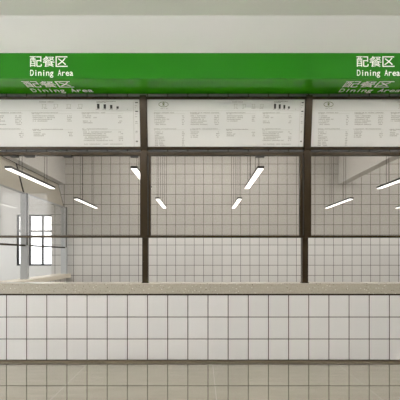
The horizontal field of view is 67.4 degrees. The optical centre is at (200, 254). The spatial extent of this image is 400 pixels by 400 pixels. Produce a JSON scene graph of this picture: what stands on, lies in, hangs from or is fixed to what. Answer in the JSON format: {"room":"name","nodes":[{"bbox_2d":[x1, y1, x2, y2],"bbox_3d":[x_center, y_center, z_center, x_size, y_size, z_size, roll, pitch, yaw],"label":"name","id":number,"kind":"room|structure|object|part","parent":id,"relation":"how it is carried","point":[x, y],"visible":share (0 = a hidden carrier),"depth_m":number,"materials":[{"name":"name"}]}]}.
{"room":"eatery","nodes":[
{"label":"eatery","id":0,"kind":"room"},
{"bbox_2d":[0,186,50,280],"bbox_3d":[-5.780,-0.748,9.075,4.440,3.930,0.150,0,0,0],"label":"wall","id":1,"kind":"structure","parent":0,"point":[9,199],"depth_m":9.00,"materials":[{"name":"white paint"}]},
{"bbox_2d":[17,215,50,265],"bbox_3d":[-4.770,-0.446,9.055,1.540,1.534,0.050,0,0,0],"label":"window","id":2,"kind":"structure","parent":1,"relation":"in","point":[18,216],"depth_m":9.03,"materials":[{"name":"black plastic"}]},
{"bbox_2d":[0,362,399,399],"bbox_3d":[0.000,1.267,2.500,16.400,0.100,13.400,0,0,0],"label":"floor","id":3,"kind":"structure","parent":0,"point":[18,380],"depth_m":2.91,"materials":[{"name":"tile"}]},
{"bbox_2d":[48,278,65,281],"bbox_3d":[-3.410,0.885,5.450,0.180,0.663,3.860,0,0,0],"label":"counter","id":4,"kind":"object","parent":3,"relation":"on","point":[59,280],"depth_m":7.06,"materials":[{"name":"tile"}]},
{"bbox_2d":[0,274,70,281],"bbox_3d":[-3.355,0.504,5.445,0.330,0.100,3.850,0,0,0],"label":"countertop","id":5,"kind":"structure","parent":4,"relation":"on","point":[45,278],"depth_m":6.15,"materials":[{"name":"beige stone"}]},
{"bbox_2d":[20,193,28,278],"bbox_3d":[-3.318,-0.351,5.639,0.144,1.610,0.062,0,0,0],"label":"steel post","id":6,"kind":"object","parent":5,"relation":"on","point":[24,198],"visible":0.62,"depth_m":5.62,"materials":[{"name":"grey metal"}]},
{"bbox_2d":[0,184,25,245],"bbox_3d":[-3.292,-0.660,4.810,0.055,0.995,1.604,0,0,0],"label":"window","id":7,"kind":"structure","parent":6,"relation":"attached to","point":[1,185],"depth_m":5.21,"materials":[{"name":"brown metal"}]},
{"bbox_3d":[-3.292,-1.148,4.810,0.055,0.020,1.604,0,0,0],"label":"rail","id":8,"kind":"part","parent":7,"relation":"part of","materials":[{"name":"silver metal"}]},
{"bbox_3d":[-3.300,-0.179,4.810,0.040,0.032,1.604,0,0,0],"label":"rail","id":9,"kind":"part","parent":7,"relation":"part of","materials":[{"name":"brown metal"}]},
{"bbox_2d":[61,207,66,273],"bbox_3d":[-3.318,-0.351,7.269,0.144,1.610,0.062,0,0,0],"label":"steel post","id":10,"kind":"object","parent":5,"relation":"on","point":[63,210],"visible":0.98,"depth_m":7.25,"materials":[{"name":"grey metal"}]},
{"bbox_2d":[29,194,65,247],"bbox_3d":[-3.292,-0.660,6.460,0.055,0.995,1.564,0,0,0],"label":"window","id":11,"kind":"structure","parent":10,"relation":"attached to","point":[29,194],"depth_m":6.33,"materials":[{"name":"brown metal"}]},
{"bbox_3d":[-3.300,-0.179,6.460,0.040,0.032,1.564,0,0,0],"label":"rail","id":12,"kind":"part","parent":11,"relation":"part of","materials":[{"name":"brown metal"}]},
{"bbox_3d":[-3.292,-1.148,6.460,0.055,0.020,1.564,0,0,0],"label":"rail","id":13,"kind":"part","parent":11,"relation":"part of","materials":[{"name":"silver metal"}]},
{"bbox_2d":[0,294,399,361],"bbox_3d":[-0.065,0.828,3.465,6.230,0.779,0.130,0,0,0],"label":"counter","id":14,"kind":"object","parent":3,"relation":"on","point":[33,327],"depth_m":3.40,"materials":[{"name":"white tile"}]},
{"bbox_2d":[0,282,399,293],"bbox_3d":[-0.065,0.379,3.471,6.230,0.118,0.178,0,0,0],"label":"countertop","id":15,"kind":"structure","parent":14,"relation":"on","point":[5,287],"depth_m":3.38,"materials":[{"name":"grey stone"}]},
{"bbox_2d":[140,95,149,282],"bbox_3d":[-0.638,-0.716,3.386,0.080,2.072,0.200,0,0,0],"label":"support post","id":16,"kind":"object","parent":15,"relation":"on","point":[143,108],"visible":0.89,"depth_m":3.35,"materials":[{"name":"brown metal"}]},
{"bbox_2d":[0,151,140,237],"bbox_3d":[-1.889,-0.678,3.376,2.426,0.971,0.048,0,0,0],"label":"window","id":17,"kind":"structure","parent":16,"relation":"attached to","point":[13,154],"depth_m":3.35,"materials":[{"name":"brown metal"}]},
{"bbox_2d":[0,96,140,149],"bbox_3d":[-1.889,-1.466,3.348,2.430,0.568,0.089,0,0,0],"label":"menu board","id":18,"kind":"object","parent":17,"relation":"on","point":[26,122],"visible":1,"depth_m":3.34,"materials":[{"name":"white plastic"}]},
{"bbox_3d":[-1.889,-1.133,3.376,2.426,0.032,0.048,0,0,0],"label":"rail","id":19,"kind":"part","parent":17,"relation":"part of","materials":[{"name":"brown metal"}]},
{"bbox_3d":[-1.889,-0.206,3.376,2.426,0.026,0.048,0,0,0],"label":"rail","id":20,"kind":"part","parent":17,"relation":"part of","materials":[{"name":"brown metal"}]},
{"bbox_2d":[147,151,303,237],"bbox_3d":[0.276,-0.678,3.376,1.752,0.971,0.048,0,0,0],"label":"window","id":21,"kind":"structure","parent":16,"relation":"attached to","point":[259,154],"depth_m":3.36,"materials":[{"name":"brown metal"}]},
{"bbox_3d":[0.276,-1.133,3.376,1.752,0.032,0.048,0,0,0],"label":"rail","id":22,"kind":"part","parent":21,"relation":"part of","materials":[{"name":"brown metal"}]},
{"bbox_3d":[0.276,-0.206,3.376,1.752,0.026,0.048,0,0,0],"label":"rail","id":23,"kind":"part","parent":21,"relation":"part of","materials":[{"name":"brown metal"}]},
{"bbox_2d":[146,96,305,149],"bbox_3d":[0.276,-1.466,3.348,1.756,0.568,0.089,0,0,0],"label":"menu board","id":24,"kind":"object","parent":21,"relation":"on","point":[173,122],"visible":1,"depth_m":3.34,"materials":[{"name":"white plastic"}]},
{"bbox_2d":[300,95,312,282],"bbox_3d":[1.190,-0.716,3.386,0.080,2.072,0.200,0,0,0],"label":"support post","id":25,"kind":"object","parent":15,"relation":"on","point":[309,98],"visible":0.87,"depth_m":3.35,"materials":[{"name":"brown metal"}]},
{"bbox_2d":[311,151,399,237],"bbox_3d":[2.102,-0.678,3.376,1.748,0.971,0.048,0,0,0],"label":"window","id":26,"kind":"structure","parent":25,"relation":"attached to","point":[313,153],"depth_m":3.35,"materials":[{"name":"brown metal"}]},
{"bbox_2d":[311,96,399,149],"bbox_3d":[2.102,-1.466,3.348,1.752,0.568,0.089,0,0,0],"label":"menu board","id":27,"kind":"object","parent":26,"relation":"on","point":[338,122],"visible":1,"depth_m":3.34,"materials":[{"name":"white plastic"}]},
{"bbox_3d":[2.102,-1.133,3.376,1.748,0.032,0.048,0,0,0],"label":"rail","id":28,"kind":"part","parent":26,"relation":"part of","materials":[{"name":"brown metal"}]},
{"bbox_3d":[2.102,-0.206,3.376,1.748,0.026,0.048,0,0,0],"label":"rail","id":29,"kind":"part","parent":26,"relation":"part of","materials":[{"name":"brown metal"}]},
{"bbox_3d":[-0.065,1.207,3.461,6.230,0.020,0.118,0,0,0],"label":"skirting","id":30,"kind":"part","parent":14,"relation":"part of","materials":[{"name":"brown"}]},
{"bbox_2d":[0,16,399,52],"bbox_3d":[0.000,-2.348,3.460,16.000,0.730,0.120,0,0,0],"label":"wall","id":31,"kind":"structure","parent":0,"point":[18,34],"depth_m":3.40,"materials":[{"name":"white paint"}]},
{"bbox_2d":[0,53,399,93],"bbox_3d":[0.300,-1.914,3.217,7.200,0.266,0.365,0,0,0],"label":"sign","id":32,"kind":"object","parent":31,"relation":"attached to","point":[20,73],"visible":1,"depth_m":3.04,"materials":[{"name":"green plastic"}]},
{"bbox_3d":[0.300,-1.915,3.038,7.196,0.260,0.003,0,0,0],"label":"panel","id":33,"kind":"part","parent":32,"relation":"part of","materials":[{"name":"green plastic"}]},
{"bbox_2d":[0,94,399,150],"bbox_3d":[-0.065,-1.579,3.460,6.230,0.808,0.120,0,0,0],"label":"trim","id":34,"kind":"structure","parent":31,"relation":"attached to","point":[0,94],"depth_m":3.40,"materials":[{"name":"brown metal"}]},
{"bbox_2d":[0,0,399,15],"bbox_3d":[0.000,-2.763,2.500,16.400,0.100,13.400,0,0,0],"label":"ceiling","id":35,"kind":"structure","parent":0,"point":[7,7],"depth_m":3.29,"materials":[{"name":"paint"}]},
{"bbox_2d":[4,156,54,188],"bbox_3d":[-2.390,-1.889,4.275,0.100,1.647,1.130,0,0,0],"label":"pendant lamp","id":36,"kind":"object","parent":35,"relation":"hanging from","point":[10,168],"visible":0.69,"depth_m":4.18,"materials":[{"name":"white plastic"}]},
{"bbox_2d":[5,168,54,188],"bbox_3d":[-2.390,-1.069,4.275,0.070,0.006,1.118,0,0,0],"label":"diffuser","id":37,"kind":"object","parent":36,"relation":"attached to","point":[14,170],"depth_m":4.18,"materials":[{"name":"white plastic"}]},
{"bbox_2d":[3,156,64,183],"bbox_3d":[-3.430,-2.228,5.450,0.180,0.969,3.860,0,0,0],"label":"bulkhead","id":38,"kind":"object","parent":35,"relation":"attached to","point":[54,165],"visible":0.33,"depth_m":6.57,"materials":[{"name":"white paint"}]},
{"bbox_2d":[0,156,22,191],"bbox_3d":[-3.431,-1.451,4.620,0.165,0.572,2.080,0,0,0],"label":"menu board","id":39,"kind":"object","parent":38,"relation":"attached to","point":[8,178],"visible":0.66,"depth_m":5.35,"materials":[{"name":"metal"}]},
{"bbox_2d":[16,163,63,205],"bbox_3d":[-3.431,-1.451,6.510,0.165,0.572,1.660,0,0,0],"label":"menu board","id":40,"kind":"object","parent":38,"relation":"attached to","point":[30,187],"visible":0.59,"depth_m":6.36,"materials":[{"name":"metal"}]},
{"bbox_2d":[74,197,97,207],"bbox_3d":[-2.390,-1.889,6.290,0.100,1.647,1.130,0,0,0],"label":"pendant lamp","id":41,"kind":"object","parent":35,"relation":"hanging from","point":[75,198],"visible":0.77,"depth_m":6.12,"materials":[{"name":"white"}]},
{"bbox_2d":[131,166,151,188],"bbox_3d":[-0.830,-1.889,4.275,0.100,1.647,1.130,0,0,0],"label":"pendant lamp","id":42,"kind":"object","parent":35,"relation":"hanging from","point":[135,169],"visible":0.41,"depth_m":3.83,"materials":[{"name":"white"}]},
{"bbox_2d":[155,156,166,207],"bbox_3d":[-0.830,-1.889,6.290,0.100,1.647,1.130,0,0,0],"label":"pendant lamp","id":43,"kind":"object","parent":35,"relation":"hanging from","point":[158,198],"visible":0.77,"depth_m":6.21,"materials":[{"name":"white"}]},
{"bbox_2d":[156,199,165,207],"bbox_3d":[-0.830,-1.069,6.290,0.070,0.006,1.118,0,0,0],"label":"diffuser","id":44,"kind":"object","parent":43,"relation":"attached to","point":[160,201],"depth_m":6.21,"materials":[{"name":"white plastic"}]},
{"bbox_2d":[232,156,241,207],"bbox_3d":[0.740,-1.889,6.290,0.100,1.647,1.130,0,0,0],"label":"pendant lamp","id":45,"kind":"object","parent":35,"relation":"hanging from","point":[238,199],"visible":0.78,"depth_m":6.63,"materials":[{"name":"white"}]},
{"bbox_2d":[232,199,240,207],"bbox_3d":[0.740,-1.069,6.290,0.070,0.006,1.118,0,0,0],"label":"diffuser","id":46,"kind":"object","parent":45,"relation":"attached to","point":[237,201],"depth_m":6.21,"materials":[{"name":"white plastic"}]},
{"bbox_2d":[244,156,263,188],"bbox_3d":[0.740,-1.889,4.275,0.100,1.647,1.130,0,0,0],"label":"pendant lamp","id":47,"kind":"object","parent":35,"relation":"hanging from","point":[258,169],"visible":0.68,"depth_m":4.10,"materials":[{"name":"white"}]},
{"bbox_2d":[245,168,263,188],"bbox_3d":[0.740,-1.069,4.275,0.070,0.006,1.118,0,0,0],"label":"diffuser","id":48,"kind":"object","parent":47,"relation":"attached to","point":[256,173],"depth_m":4.15,"materials":[{"name":"white plastic"}]},
{"bbox_2d":[325,197,353,207],"bbox_3d":[2.870,-1.889,6.290,0.100,1.647,1.130,0,0,0],"label":"pendant lamp","id":49,"kind":"object","parent":35,"relation":"hanging from","point":[349,198],"visible":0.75,"depth_m":6.12,"materials":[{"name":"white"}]},
{"bbox_2d":[338,156,399,183],"bbox_3d":[3.470,-2.228,5.450,0.180,0.969,3.860,0,0,0],"label":"bulkhead","id":50,"kind":"object","parent":35,"relation":"attached to","point":[350,168],"visible":0.44,"depth_m":6.52,"materials":[{"name":"white paint"}]},
{"bbox_2d":[376,156,399,188],"bbox_3d":[2.870,-1.889,4.275,0.100,1.647,1.130,0,0,0],"label":"pendant lamp","id":51,"kind":"object","parent":35,"relation":"hanging from","point":[397,180],"visible":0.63,"depth_m":4.61,"materials":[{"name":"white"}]},
{"bbox_2d":[377,180,399,188],"bbox_3d":[2.870,-1.069,4.275,0.070,0.006,1.118,0,0,0],"label":"diffuser","id":52,"kind":"object","parent":51,"relation":"attached to","point":[392,182],"depth_m":4.55,"materials":[{"name":"white plastic"}]},
{"bbox_2d":[51,156,399,281],"bbox_3d":[2.160,-0.748,7.440,11.680,3.930,0.120,0,0,0],"label":"wall","id":53,"kind":"structure","parent":0,"point":[198,189],"depth_m":7.38,"materials":[{"name":"tile"}]}
]}

